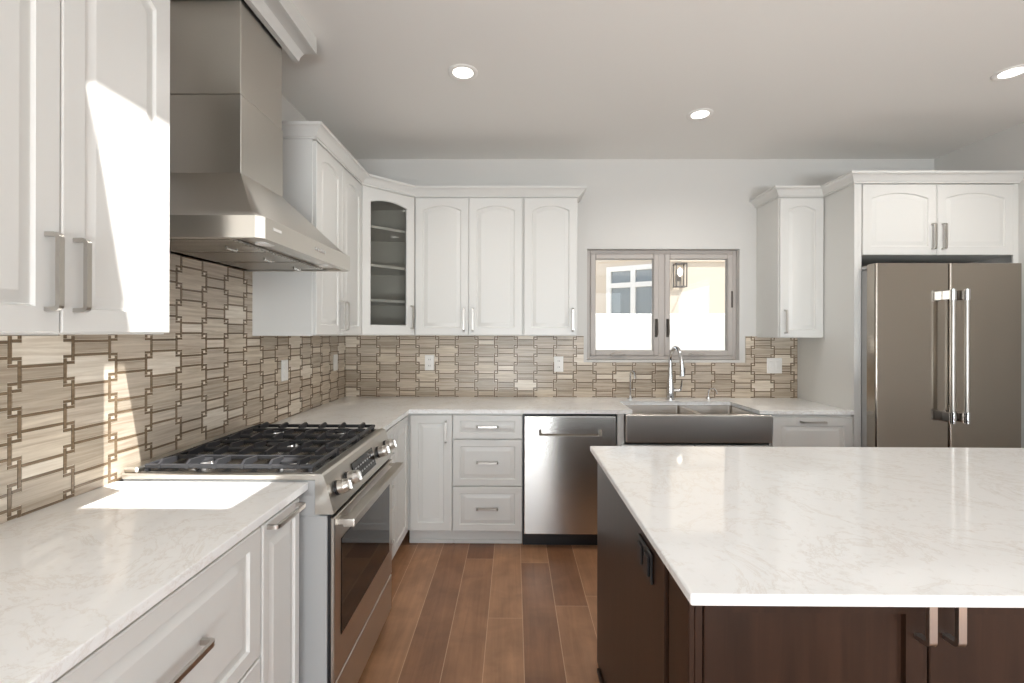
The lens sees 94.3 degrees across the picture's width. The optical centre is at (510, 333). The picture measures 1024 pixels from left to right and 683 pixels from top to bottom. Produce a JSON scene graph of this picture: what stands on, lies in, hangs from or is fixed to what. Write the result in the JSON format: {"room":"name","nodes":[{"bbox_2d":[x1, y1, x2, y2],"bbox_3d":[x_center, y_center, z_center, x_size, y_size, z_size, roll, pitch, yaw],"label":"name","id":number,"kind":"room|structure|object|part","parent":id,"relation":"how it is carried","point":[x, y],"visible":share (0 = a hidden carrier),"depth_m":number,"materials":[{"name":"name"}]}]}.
{"room":"kitchen","nodes":[
{"label":"kitchen","id":0,"kind":"room"},
{"bbox_2d":[0,94,344,480],"bbox_3d":[-1.399,0.016,0.074,0.140,2.777,7.605,0,0,0],"label":"wall","id":1,"kind":"structure","parent":0,"point":[289,112],"depth_m":2.79,"materials":[{"name":"grey paint"}]},
{"bbox_2d":[0,0,169,334],"bbox_3d":[-1.138,-0.537,1.052,0.365,1.076,0.779,0,0,0],"label":"upper cabinet","id":2,"kind":"object","parent":1,"relation":"attached to","point":[85,84],"visible":1,"depth_m":1.10,"materials":[{"name":"white paint"}]},
{"bbox_3d":[-1.002,-0.499,0.884,0.020,0.993,0.328,0,0,0],"label":"door","id":3,"kind":"part","parent":2,"relation":"part of","materials":[{"name":"white paint"}]},
{"bbox_3d":[-0.975,-0.133,1.016,0.034,0.169,0.012,0,0,0],"label":"handle","id":4,"kind":"part","parent":2,"relation":"part of","materials":[{"name":"silver metal"}]},
{"bbox_3d":[-0.974,-0.133,1.082,0.034,0.169,0.012,0,0,0],"label":"handle","id":5,"kind":"part","parent":2,"relation":"part of","materials":[{"name":"silver metal"}]},
{"bbox_3d":[-0.999,-0.499,1.216,0.020,0.993,0.330,0,0,0],"label":"door","id":6,"kind":"part","parent":2,"relation":"part of","materials":[{"name":"white paint"}]},
{"bbox_2d":[0,253,345,523],"bbox_3d":[-1.309,0.080,2.098,0.008,0.820,3.274,0,0,0],"label":"backsplash","id":7,"kind":"structure","parent":1,"relation":"attached to","point":[76,411],"depth_m":1.72,"materials":[{"name":"beige tile"}]},
{"bbox_2d":[281,360,287,380],"bbox_3d":[-1.296,0.210,2.730,0.008,0.120,0.076,0,0,0],"label":"wall outlet","id":8,"kind":"object","parent":7,"relation":"attached to","point":[284,363],"visible":1,"depth_m":2.72,"materials":[{"name":"white plastic"}]},
{"bbox_2d":[333,354,337,370],"bbox_3d":[-1.290,0.212,3.510,0.008,0.120,0.076,0,0,0],"label":"wall outlet","id":9,"kind":"object","parent":7,"relation":"attached to","point":[335,357],"visible":1,"depth_m":3.50,"materials":[{"name":"white plastic"}]},
{"bbox_2d":[169,0,349,271],"bbox_3d":[-1.045,-0.832,1.942,0.517,1.078,0.842,0,0,0],"label":"range hood","id":10,"kind":"object","parent":1,"relation":"attached to","point":[228,207],"visible":0.92,"depth_m":1.79,"materials":[{"name":"silver metal"}]},
{"bbox_3d":[-0.986,-0.300,1.681,0.006,0.013,0.066,0,0,0],"label":"filter handle","id":11,"kind":"part","parent":10,"relation":"part of","materials":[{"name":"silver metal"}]},
{"bbox_2d":[255,242,274,246],"bbox_3d":[-0.871,-0.319,1.687,0.063,0.006,0.063,0,0,0],"label":"lamp","id":12,"kind":"object","parent":10,"relation":"on","point":[257,244],"depth_m":1.68,"materials":[{"name":"white plastic"}]},
{"bbox_2d":[244,0,316,61],"bbox_3d":[-1.105,-1.316,1.941,0.411,0.109,0.525,0,0,0],"label":"crown molding","id":13,"kind":"structure","parent":10,"relation":"attached to","point":[282,19],"depth_m":2.00,"materials":[{"name":"white paint"}]},
{"bbox_3d":[-1.058,-0.326,1.942,0.473,0.008,0.782,0,0,0],"label":"light panel","id":14,"kind":"part","parent":10,"relation":"part of","materials":[{"name":"silver metal"}]},
{"bbox_2d":[319,265,331,267],"bbox_3d":[-0.866,-0.319,2.237,0.063,0.006,0.063,0,0,0],"label":"lamp","id":15,"kind":"object","parent":10,"relation":"on","point":[325,266],"depth_m":2.23,"materials":[{"name":"white plastic"}]},
{"bbox_2d":[252,139,361,335],"bbox_3d":[-1.124,-0.488,2.761,0.362,0.997,0.723,0,0,0],"label":"upper cabinet","id":16,"kind":"object","parent":1,"relation":"attached to","point":[315,184],"visible":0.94,"depth_m":2.40,"materials":[{"name":"white paint"}]},
{"bbox_3d":[-0.988,-0.484,2.580,0.020,0.981,0.356,0,0,0],"label":"door","id":17,"kind":"part","parent":16,"relation":"part of","materials":[{"name":"white paint"}]},
{"bbox_3d":[-0.961,-0.104,2.727,0.034,0.169,0.012,0,0,0],"label":"handle","id":18,"kind":"part","parent":16,"relation":"part of","materials":[{"name":"silver metal"}]},
{"bbox_3d":[-0.961,-0.104,2.793,0.034,0.169,0.012,0,0,0],"label":"handle","id":19,"kind":"part","parent":16,"relation":"part of","materials":[{"name":"silver metal"}]},
{"bbox_3d":[-0.985,-0.484,2.939,0.020,0.981,0.356,0,0,0],"label":"door","id":20,"kind":"part","parent":16,"relation":"part of","materials":[{"name":"white paint"}]},
{"bbox_2d":[282,121,586,202],"bbox_3d":[-0.446,-1.014,3.126,2.306,0.066,0.747,0,0,-34],"label":"crown molding","id":21,"kind":"structure","parent":16,"relation":"on","point":[316,130],"depth_m":3.25,"materials":[{"name":"white paint"}]},
{"bbox_2d":[358,525,598,682],"bbox_3d":[1.066,1.471,-0.071,5.400,0.120,7.875,0,0,0],"label":"floor","id":22,"kind":"structure","parent":0,"point":[459,612],"depth_m":2.37,"materials":[{"name":"brown wood"}]},
{"bbox_2d":[52,527,260,682],"bbox_3d":[-0.987,0.962,0.929,0.672,0.888,0.752,0,0,0],"label":"base cabinet","id":23,"kind":"object","parent":22,"relation":"on","point":[207,629],"visible":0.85,"depth_m":1.05,"materials":[{"name":"white paint"}]},
{"bbox_2d":[0,481,307,682],"bbox_3d":[-0.998,0.504,1.045,0.647,0.026,1.074,0,0,0],"label":"countertop","id":24,"kind":"structure","parent":23,"relation":"on","point":[75,572],"depth_m":1.05,"materials":[{"name":"stone"}]},
{"bbox_3d":[-0.667,0.680,0.955,0.034,0.012,0.199,0,0,0],"label":"handle","id":25,"kind":"part","parent":23,"relation":"part of","materials":[{"name":"silver metal"}]},
{"bbox_3d":[-0.695,1.087,0.926,0.020,0.405,0.745,0,0,0],"label":"drawer","id":26,"kind":"part","parent":23,"relation":"part of","materials":[{"name":"white paint"}]},
{"bbox_2d":[122,422,403,682],"bbox_3d":[-0.911,0.917,1.963,0.776,0.978,0.764,0,0,0],"label":"gas range","id":27,"kind":"object","parent":22,"relation":"on","point":[345,523],"visible":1,"depth_m":1.72,"materials":[{"name":"grey metal"}]},
{"bbox_3d":[-1.107,0.460,1.709,0.103,0.012,0.103,0,0,0],"label":"burner","id":28,"kind":"part","parent":27,"relation":"part of","materials":[{"name":"silver metal"}]},
{"bbox_2d":[122,425,377,479],"bbox_3d":[-0.962,0.469,1.964,0.672,0.038,0.760,0,0,0],"label":"cooktop","id":29,"kind":"object","parent":27,"relation":"in","point":[327,463],"depth_m":1.75,"materials":[{"name":"silver metal"}]},
{"bbox_3d":[-0.946,0.460,1.964,0.135,0.012,0.135,0,0,0],"label":"burner","id":30,"kind":"part","parent":27,"relation":"part of","materials":[{"name":"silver metal"}]},
{"bbox_3d":[-0.573,0.529,1.650,0.056,0.054,0.049,0,0,0],"label":"knob","id":31,"kind":"part","parent":27,"relation":"part of","materials":[{"name":"silver metal"}]},
{"bbox_3d":[-0.615,0.533,1.961,0.062,0.134,0.764,0,0,0],"label":"control panel","id":32,"kind":"part","parent":27,"relation":"part of","materials":[{"name":"silver metal"}]},
{"bbox_3d":[-0.572,0.529,1.753,0.056,0.054,0.049,0,0,0],"label":"knob","id":33,"kind":"part","parent":27,"relation":"part of","materials":[{"name":"silver metal"}]},
{"bbox_3d":[-0.591,0.892,1.961,0.014,0.556,0.748,0,0,0],"label":"oven door","id":34,"kind":"part","parent":27,"relation":"part of","materials":[{"name":"silver metal"}]},
{"bbox_3d":[-0.592,1.262,1.961,0.014,0.168,0.748,0,0,0],"label":"storage drawer","id":35,"kind":"part","parent":27,"relation":"part of","materials":[{"name":"silver metal"}]},
{"bbox_3d":[-0.556,0.639,1.960,0.068,0.028,0.716,0,0,0],"label":"handle","id":36,"kind":"part","parent":27,"relation":"part of","materials":[{"name":"silver metal"}]},
{"bbox_3d":[-0.569,0.529,2.145,0.056,0.054,0.049,0,0,0],"label":"knob","id":37,"kind":"part","parent":27,"relation":"part of","materials":[{"name":"silver metal"}]},
{"bbox_3d":[-0.568,0.529,2.267,0.056,0.054,0.049,0,0,0],"label":"knob","id":38,"kind":"part","parent":27,"relation":"part of","materials":[{"name":"silver metal"}]},
{"bbox_2d":[258,498,305,682],"bbox_3d":[-0.983,0.962,1.423,0.672,0.888,0.232,0,0,0],"label":"base cabinet","id":39,"kind":"object","parent":22,"relation":"on","point":[279,535],"visible":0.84,"depth_m":1.41,"materials":[{"name":"white paint"}]},
{"bbox_3d":[-0.663,0.541,1.419,0.034,0.012,0.184,0,0,0],"label":"handle","id":40,"kind":"part","parent":39,"relation":"part of","materials":[{"name":"silver metal"}]},
{"bbox_2d":[386,426,393,558],"bbox_3d":[-0.974,0.962,2.550,0.672,0.888,0.400,0,0,0],"label":"base cabinet","id":41,"kind":"object","parent":22,"relation":"on","point":[390,432],"visible":0.11,"depth_m":2.71,"materials":[{"name":"white paint"}]},
{"bbox_3d":[-0.681,0.608,2.547,0.020,0.153,0.393,0,0,0],"label":"drawer","id":42,"kind":"part","parent":41,"relation":"part of","materials":[{"name":"white paint"}]},
{"bbox_3d":[-0.682,0.842,2.547,0.020,0.300,0.393,0,0,0],"label":"drawer","id":43,"kind":"part","parent":41,"relation":"part of","materials":[{"name":"white paint"}]},
{"bbox_3d":[-0.682,1.145,2.547,0.020,0.289,0.393,0,0,0],"label":"drawer","id":44,"kind":"part","parent":41,"relation":"part of","materials":[{"name":"white paint"}]},
{"bbox_2d":[393,415,407,555],"bbox_3d":[-0.986,0.962,3.241,0.638,0.888,0.980,0,0,0],"label":"base cabinet","id":45,"kind":"object","parent":22,"relation":"on","point":[400,453],"visible":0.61,"depth_m":2.93,"materials":[{"name":"white paint"}]},
{"bbox_2d":[408,413,453,542],"bbox_3d":[-0.526,0.963,3.401,0.298,0.888,0.652,0,0,0],"label":"base cabinet","id":46,"kind":"object","parent":22,"relation":"on","point":[430,435],"visible":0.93,"depth_m":3.11,"materials":[{"name":"white paint"}]},
{"bbox_3d":[-0.419,0.639,3.092,0.012,0.144,0.034,0,0,0],"label":"handle","id":47,"kind":"part","parent":46,"relation":"part of","materials":[{"name":"silver metal"}]},
{"bbox_2d":[453,413,522,543],"bbox_3d":[-0.147,0.964,3.398,0.459,0.888,0.652,0,0,0],"label":"base cabinet","id":48,"kind":"object","parent":22,"relation":"on","point":[487,448],"visible":1,"depth_m":3.11,"materials":[{"name":"white paint"}]},
{"bbox_3d":[-0.149,0.839,3.090,0.144,0.012,0.034,0,0,0],"label":"handle","id":49,"kind":"part","parent":48,"relation":"part of","materials":[{"name":"silver metal"}]},
{"bbox_3d":[-0.150,1.141,3.090,0.144,0.012,0.034,0,0,0],"label":"handle","id":50,"kind":"part","parent":48,"relation":"part of","materials":[{"name":"silver metal"}]},
{"bbox_3d":[-0.149,0.609,3.116,0.452,0.153,0.020,0,0,0],"label":"drawer","id":51,"kind":"part","parent":48,"relation":"part of","materials":[{"name":"white paint"}]},
{"bbox_3d":[-0.148,0.604,3.090,0.144,0.012,0.034,0,0,0],"label":"handle","id":52,"kind":"part","parent":48,"relation":"part of","materials":[{"name":"silver metal"}]},
{"bbox_3d":[-0.149,0.844,3.116,0.452,0.300,0.020,0,0,0],"label":"drawer","id":53,"kind":"part","parent":48,"relation":"part of","materials":[{"name":"white paint"}]},
{"bbox_3d":[-0.150,1.146,3.116,0.452,0.289,0.020,0,0,0],"label":"drawer","id":54,"kind":"part","parent":48,"relation":"part of","materials":[{"name":"white paint"}]},
{"bbox_2d":[522,414,616,544],"bbox_3d":[0.394,0.966,3.404,0.614,0.886,0.616,0,0,0],"label":"dishwasher","id":55,"kind":"object","parent":22,"relation":"on","point":[559,467],"visible":0.77,"depth_m":3.10,"materials":[{"name":"silver metal"}]},
{"bbox_2d":[616,405,769,446],"bbox_3d":[1.205,0.967,3.384,1.000,0.888,0.644,0,0,0],"label":"base cabinet","id":56,"kind":"object","parent":22,"relation":"on","point":[621,441],"visible":0.18,"depth_m":3.12,"materials":[{"name":"white paint"}]},
{"bbox_3d":[0.961,1.009,3.107,0.478,0.568,0.020,0,0,0],"label":"door","id":57,"kind":"part","parent":56,"relation":"part of","materials":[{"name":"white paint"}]},
{"bbox_3d":[1.443,1.011,3.103,0.478,0.568,0.020,0,0,0],"label":"door","id":58,"kind":"part","parent":56,"relation":"part of","materials":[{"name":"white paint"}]},
{"bbox_2d":[597,463,1023,682],"bbox_3d":[1.413,0.967,1.488,2.112,0.890,1.092,0,0,0],"label":"kitchen island","id":59,"kind":"object","parent":22,"relation":"on","point":[647,633],"visible":0.45,"depth_m":1.00,"materials":[{"name":"brown wood"}]},
{"bbox_3d":[0.380,0.964,1.587,0.019,0.890,0.910,0,0,0],"label":"panel","id":60,"kind":"part","parent":59,"relation":"part of","materials":[{"name":"brown wood"}]},
{"bbox_2d":[637,533,652,584],"bbox_3d":[0.362,0.607,1.287,0.012,0.080,0.130,0,0,0],"label":"island outlet","id":61,"kind":"object","parent":59,"relation":"attached to","point":[644,555],"visible":1,"depth_m":1.26,"materials":[{"name":"black plastic"}]},
{"bbox_2d":[637,541,641,564],"bbox_3d":[0.360,0.607,1.319,0.005,0.052,0.044,0,0,0],"label":"socket","id":62,"kind":"object","parent":61,"relation":"attached to","point":[639,543],"depth_m":1.31,"materials":[{"name":"black plastic"}]},
{"bbox_2d":[643,551,648,576],"bbox_3d":[0.359,0.607,1.255,0.005,0.052,0.044,0,0,0],"label":"socket","id":63,"kind":"object","parent":61,"relation":"attached to","point":[645,553],"depth_m":1.25,"materials":[{"name":"black plastic"}]},
{"bbox_2d":[590,446,1023,607],"bbox_3d":[1.429,0.509,1.494,2.163,0.024,1.200,0,0,0],"label":"island countertop","id":64,"kind":"structure","parent":59,"relation":"on","point":[732,526],"depth_m":1.25,"materials":[{"name":"stone"}]},
{"bbox_3d":[0.634,0.915,0.996,0.462,0.760,0.020,0,0,0],"label":"door","id":65,"kind":"part","parent":59,"relation":"part of","materials":[{"name":"brown wood"}]},
{"bbox_3d":[0.844,0.580,0.966,0.016,0.099,0.038,0,0,0],"label":"handle","id":66,"kind":"part","parent":59,"relation":"part of","materials":[{"name":"silver metal"}]},
{"bbox_3d":[0.902,0.580,0.965,0.016,0.099,0.038,0,0,0],"label":"handle","id":67,"kind":"part","parent":59,"relation":"part of","materials":[{"name":"silver metal"}]},
{"bbox_3d":[1.100,0.916,0.992,0.462,0.760,0.020,0,0,0],"label":"door","id":68,"kind":"part","parent":59,"relation":"part of","materials":[{"name":"brown wood"}]},
{"bbox_2d":[770,415,852,446],"bbox_3d":[1.969,0.969,3.382,0.527,0.888,0.652,0,0,0],"label":"base cabinet","id":69,"kind":"object","parent":22,"relation":"on","point":[787,430],"visible":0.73,"depth_m":3.09,"materials":[{"name":"white paint"}]},
{"bbox_2d":[267,396,853,429],"bbox_3d":[0.462,0.508,3.027,3.536,0.026,1.386,0,0,0],"label":"countertop","id":70,"kind":"structure","parent":69,"relation":"on","point":[384,412],"depth_m":3.23,"materials":[{"name":"stone"}]},
{"bbox_2d":[627,371,635,398],"bbox_3d":[0.919,0.386,3.575,0.054,0.221,0.117,0,0,0],"label":"water tap","id":71,"kind":"object","parent":70,"relation":"on","point":[630,389],"visible":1,"depth_m":3.61,"materials":[{"name":"silver metal"}]},
{"bbox_3d":[0.919,0.373,3.568,0.012,0.195,0.102,0,0,-7],"label":"spout","id":72,"kind":"part","parent":71,"relation":"part of","materials":[{"name":"silver metal"}]},
{"bbox_2d":[665,346,684,399],"bbox_3d":[1.240,0.293,3.510,0.123,0.408,0.248,0,0,0],"label":"kitchen faucet","id":73,"kind":"object","parent":70,"relation":"on","point":[670,390],"visible":1,"depth_m":3.58,"materials":[{"name":"silver metal"}]},
{"bbox_3d":[1.222,0.175,3.505,0.033,0.172,0.220,0,0,-5],"label":"spout","id":74,"kind":"part","parent":73,"relation":"part of","materials":[{"name":"silver metal"}]},
{"bbox_3d":[1.269,0.394,3.595,0.069,0.088,0.024,0,0,9],"label":"lever","id":75,"kind":"part","parent":73,"relation":"part of","materials":[{"name":"silver metal"}]},
{"bbox_2d":[624,405,771,442],"bbox_3d":[1.225,0.625,3.286,0.944,0.200,0.428,0,0,0],"label":"sink","id":76,"kind":"object","parent":70,"relation":"in","point":[646,423],"visible":0.97,"depth_m":3.07,"materials":[{"name":"silver metal"}]},
{"bbox_3d":[1.020,0.625,3.306,0.446,0.200,0.392,0,0,0],"label":"bowl","id":77,"kind":"part","parent":76,"relation":"part of","materials":[{"name":"silver metal"}]},
{"bbox_3d":[1.435,0.626,3.303,0.376,0.200,0.392,0,0,0],"label":"bowl","id":78,"kind":"part","parent":76,"relation":"part of","materials":[{"name":"silver metal"}]},
{"bbox_2d":[705,388,716,399],"bbox_3d":[1.526,0.452,3.601,0.083,0.091,0.042,0,0,18],"label":"soap dispenser","id":79,"kind":"object","parent":70,"relation":"on","point":[708,397],"visible":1,"depth_m":3.59,"materials":[{"name":"silver metal"}]},
{"bbox_3d":[1.966,0.571,3.073,0.164,0.012,0.034,0,0,0],"label":"handle","id":80,"kind":"part","parent":69,"relation":"part of","materials":[{"name":"silver metal"}]},
{"bbox_2d":[797,184,861,446],"bbox_3d":[2.260,0.219,3.396,0.047,2.390,0.618,0,0,0],"label":"end panel","id":81,"kind":"object","parent":22,"relation":"on","point":[828,366],"visible":0.49,"depth_m":3.23,"materials":[{"name":"white paint"}]},
{"bbox_2d":[861,263,1021,447],"bbox_3d":[2.719,0.488,3.271,0.903,1.853,0.815,0,0,0],"label":"refrigerator","id":82,"kind":"object","parent":22,"relation":"on","point":[941,342],"visible":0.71,"depth_m":2.94,"materials":[{"name":"grey metal"}]},
{"bbox_3d":[2.492,0.138,2.979,0.452,1.153,0.074,0,0,0],"label":"door","id":83,"kind":"part","parent":82,"relation":"part of","materials":[{"name":"silver metal"}]},
{"bbox_3d":[2.683,0.136,2.879,0.025,0.788,0.025,0,0,0],"label":"handle","id":84,"kind":"part","parent":82,"relation":"part of","materials":[{"name":"silver metal"}]},
{"bbox_3d":[2.768,0.136,2.878,0.025,0.788,0.025,0,0,0],"label":"handle","id":85,"kind":"part","parent":82,"relation":"part of","materials":[{"name":"silver metal"}]},
{"bbox_3d":[2.946,0.139,2.975,0.446,1.153,0.074,0,0,0],"label":"door","id":86,"kind":"part","parent":82,"relation":"part of","materials":[{"name":"silver metal"}]},
{"bbox_2d":[1011,184,1018,262],"bbox_3d":[3.277,0.221,3.086,0.033,2.390,0.014,0,0,0],"label":"strip","id":87,"kind":"object","parent":22,"relation":"on","point":[1014,258],"visible":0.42,"depth_m":3.08,"materials":[{"name":"white paint"}]},
{"bbox_2d":[345,159,933,392],"bbox_3d":[1.000,0.022,3.787,4.600,2.777,0.140,0,0,0],"label":"wall","id":88,"kind":"structure","parent":0,"point":[626,204],"depth_m":3.72,"materials":[{"name":"grey paint"}]},
{"bbox_2d":[361,185,414,334],"bbox_3d":[-0.989,-0.488,3.426,0.624,0.997,0.613,0,0,0],"label":"upper cabinet","id":89,"kind":"object","parent":88,"relation":"attached to","point":[388,218],"visible":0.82,"depth_m":3.40,"materials":[{"name":"white wood"}]},
{"bbox_2d":[371,225,404,241],"bbox_3d":[-0.997,-0.729,3.429,0.572,0.018,0.572,0,0,0],"label":"shelf","id":90,"kind":"object","parent":89,"relation":"attached to","point":[378,233],"depth_m":3.44,"materials":[{"name":"white paint"}]},
{"bbox_2d":[371,264,404,275],"bbox_3d":[-0.997,-0.466,3.429,0.572,0.018,0.572,0,0,0],"label":"shelf","id":91,"kind":"object","parent":89,"relation":"attached to","point":[376,270],"depth_m":3.42,"materials":[{"name":"white paint"}]},
{"bbox_2d":[371,299,404,305],"bbox_3d":[-0.998,-0.229,3.429,0.572,0.018,0.572,0,0,0],"label":"shelf","id":92,"kind":"object","parent":89,"relation":"attached to","point":[374,302],"depth_m":3.39,"materials":[{"name":"white paint"}]},
{"bbox_3d":[-0.695,-0.118,3.371,0.012,0.169,0.034,0,0,-45],"label":"handle","id":93,"kind":"part","parent":89,"relation":"part of","materials":[{"name":"silver metal"}]},
{"bbox_2d":[414,197,522,335],"bbox_3d":[-0.298,-0.486,3.547,0.782,0.997,0.356,0,0,0],"label":"upper cabinet","id":94,"kind":"object","parent":88,"relation":"attached to","point":[469,250],"visible":1,"depth_m":3.40,"materials":[{"name":"white paint"}]},
{"bbox_3d":[-0.489,-0.484,3.414,0.380,0.983,0.020,0,0,0],"label":"door","id":95,"kind":"part","parent":94,"relation":"part of","materials":[{"name":"white paint"}]},
{"bbox_3d":[-0.331,-0.103,3.386,0.012,0.169,0.034,0,0,0],"label":"handle","id":96,"kind":"part","parent":94,"relation":"part of","materials":[{"name":"silver metal"}]},
{"bbox_3d":[-0.267,-0.103,3.385,0.012,0.169,0.034,0,0,0],"label":"handle","id":97,"kind":"part","parent":94,"relation":"part of","materials":[{"name":"silver metal"}]},
{"bbox_3d":[-0.105,-0.483,3.411,0.382,0.983,0.020,0,0,0],"label":"door","id":98,"kind":"part","parent":94,"relation":"part of","materials":[{"name":"white paint"}]},
{"bbox_2d":[523,197,577,335],"bbox_3d":[0.289,-0.485,3.543,0.390,0.997,0.356,0,0,0],"label":"upper cabinet","id":99,"kind":"object","parent":88,"relation":"attached to","point":[550,224],"visible":0.98,"depth_m":3.40,"materials":[{"name":"white paint"}]},
{"bbox_3d":[0.446,-0.101,3.380,0.012,0.169,0.034,0,0,0],"label":"handle","id":100,"kind":"part","parent":99,"relation":"part of","materials":[{"name":"silver metal"}]},
{"bbox_2d":[346,335,797,397],"bbox_3d":[0.473,0.255,3.717,3.529,0.480,0.008,0,0,0],"label":"backsplash","id":101,"kind":"structure","parent":88,"relation":"attached to","point":[376,365],"depth_m":3.72,"materials":[{"name":"beige tile"}]},
{"bbox_2d":[425,355,433,369],"bbox_3d":[-0.632,0.224,3.717,0.072,0.120,0.010,0,0,0],"label":"wall outlet","id":102,"kind":"object","parent":101,"relation":"attached to","point":[429,359],"visible":1,"depth_m":3.71,"materials":[{"name":"white plastic"}]},
{"bbox_2d":[554,356,562,371],"bbox_3d":[0.379,0.236,3.709,0.072,0.120,0.010,0,0,0],"label":"wall outlet","id":103,"kind":"object","parent":101,"relation":"attached to","point":[558,360],"visible":1,"depth_m":3.71,"materials":[{"name":"white plastic"}]},
{"bbox_2d":[767,358,781,372],"bbox_3d":[2.056,0.247,3.695,0.116,0.120,0.010,0,0,0],"label":"light switch","id":104,"kind":"object","parent":101,"relation":"attached to","point":[774,365],"visible":1,"depth_m":3.69,"materials":[{"name":"white plastic"}]},
{"bbox_2d":[587,250,735,359],"bbox_3d":[1.197,-0.231,3.768,1.187,0.867,0.116,0,0,0],"label":"window","id":105,"kind":"structure","parent":88,"relation":"in","point":[660,259],"depth_m":3.76,"materials":[{"name":"grey"}]},
{"bbox_3d":[0.905,-0.231,3.784,0.543,0.807,0.057,0,0,0],"label":"sash","id":106,"kind":"part","parent":105,"relation":"part of","materials":[{"name":"grey"}]},
{"bbox_3d":[1.491,-0.230,3.780,0.540,0.807,0.057,0,0,0],"label":"sash","id":107,"kind":"part","parent":105,"relation":"part of","materials":[{"name":"grey"}]},
{"bbox_2d":[757,197,823,337],"bbox_3d":[2.080,-0.475,3.528,0.315,1.007,0.356,0,0,0],"label":"upper cabinet","id":108,"kind":"object","parent":88,"relation":"attached to","point":[790,230],"visible":1,"depth_m":3.38,"materials":[{"name":"white paint"}]},
{"bbox_3d":[1.957,-0.087,3.368,0.012,0.169,0.034,0,0,0],"label":"handle","id":109,"kind":"part","parent":108,"relation":"part of","materials":[{"name":"silver metal"}]},
{"bbox_3d":[2.079,-0.472,3.393,0.307,0.993,0.020,0,0,0],"label":"door","id":110,"kind":"part","parent":108,"relation":"part of","materials":[{"name":"white paint"}]},
{"bbox_2d":[749,170,1023,208],"bbox_3d":[2.491,-1.009,3.167,1.584,0.066,0.509,0,0,25],"label":"crown molding","id":111,"kind":"structure","parent":108,"relation":"on","point":[856,176],"depth_m":3.07,"materials":[{"name":"white paint"}]},
{"bbox_2d":[861,184,1012,266],"bbox_3d":[2.779,-0.744,3.373,1.037,0.463,0.656,0,0,0],"label":"upper cabinet","id":112,"kind":"object","parent":88,"relation":"attached to","point":[901,223],"visible":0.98,"depth_m":3.08,"materials":[{"name":"white paint"}]},
{"bbox_3d":[2.527,-0.742,3.090,0.477,0.458,0.020,0,0,0],"label":"door","id":113,"kind":"part","parent":112,"relation":"part of","materials":[{"name":"white paint"}]},
{"bbox_3d":[2.734,-0.630,3.062,0.012,0.169,0.034,0,0,0],"label":"handle","id":114,"kind":"part","parent":112,"relation":"part of","materials":[{"name":"silver metal"}]},
{"bbox_3d":[2.800,-0.630,3.061,0.012,0.169,0.034,0,0,0],"label":"handle","id":115,"kind":"part","parent":112,"relation":"part of","materials":[{"name":"silver metal"}]},
{"bbox_3d":[3.015,-0.741,3.086,0.490,0.458,0.020,0,0,0],"label":"door","id":116,"kind":"part","parent":112,"relation":"part of","materials":[{"name":"white paint"}]},
{"bbox_2d":[282,0,1023,158],"bbox_3d":[0.974,-1.528,0.055,4.880,0.323,7.605,0,0,0],"label":"ceiling","id":117,"kind":"structure","parent":0,"point":[555,79],"depth_m":2.54,"materials":[{"name":"white paint"}]},
{"bbox_2d":[448,64,477,80],"bbox_3d":[-0.247,-1.365,2.484,0.156,0.007,0.156,0,0,0],"label":"recessed light","id":118,"kind":"object","parent":117,"relation":"in","point":[463,72],"visible":1,"depth_m":2.48,"materials":[{"name":"white plastic"}]},
{"bbox_2d":[687,108,713,119],"bbox_3d":[1.179,-1.362,2.951,0.156,0.007,0.156,0,0,0],"label":"recessed light","id":119,"kind":"object","parent":117,"relation":"in","point":[703,113],"visible":1,"depth_m":2.94,"materials":[{"name":"white"}]},
{"bbox_2d":[991,64,1023,80],"bbox_3d":[2.610,-1.358,2.471,0.156,0.007,0.156,0,0,0],"label":"recessed light","id":120,"kind":"object","parent":117,"relation":"in","point":[1015,71],"visible":1,"depth_m":2.48,"materials":[{"name":"white plastic"}]},
{"bbox_2d":[934,122,1023,447],"bbox_3d":[3.340,0.028,0.036,0.140,2.777,7.605,0,0,0],"label":"wall","id":121,"kind":"structure","parent":0,"point":[1003,150],"depth_m":3.18,"materials":[{"name":"grey paint"}]},
{"label":"outside","id":122,"kind":"structure","parent":0,"visible":0},
{"bbox_3d":[2.028,1.588,3.984,28.000,0.050,32.000,0,0,0],"label":"ground","id":123,"kind":"structure","parent":122,"visible":0},
{"bbox_2d":[595,314,724,349],"bbox_3d":[2.543,0.667,5.555,8.000,1.795,0.150,0,0,0],"label":"wall","id":124,"kind":"structure","parent":123,"relation":"on","point":[613,331],"depth_m":5.49,"materials":[{"name":"white paint"}]},
{"bbox_2d":[596,260,724,313],"bbox_3d":[2.612,-0.510,8.274,7.962,4.150,1.392,0,0,17],"label":"neighbouring house","id":125,"kind":"structure","parent":123,"relation":"on","point":[622,286],"depth_m":7.75,"materials":[{"name":"beige paint"}]},
{"bbox_2d":[673,263,687,287],"bbox_3d":[2.698,-0.930,7.548,0.180,0.380,0.158,0,0,0],"label":"wall lantern","id":126,"kind":"object","parent":125,"relation":"attached to","point":[680,271],"visible":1,"depth_m":7.53,"materials":[{"name":"brown metal"}]},
{"bbox_3d":[2.698,-0.980,7.544,0.079,0.130,0.079,0,0,0],"label":"bulb","id":127,"kind":"part","parent":126,"relation":"part of","materials":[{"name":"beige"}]}
]}

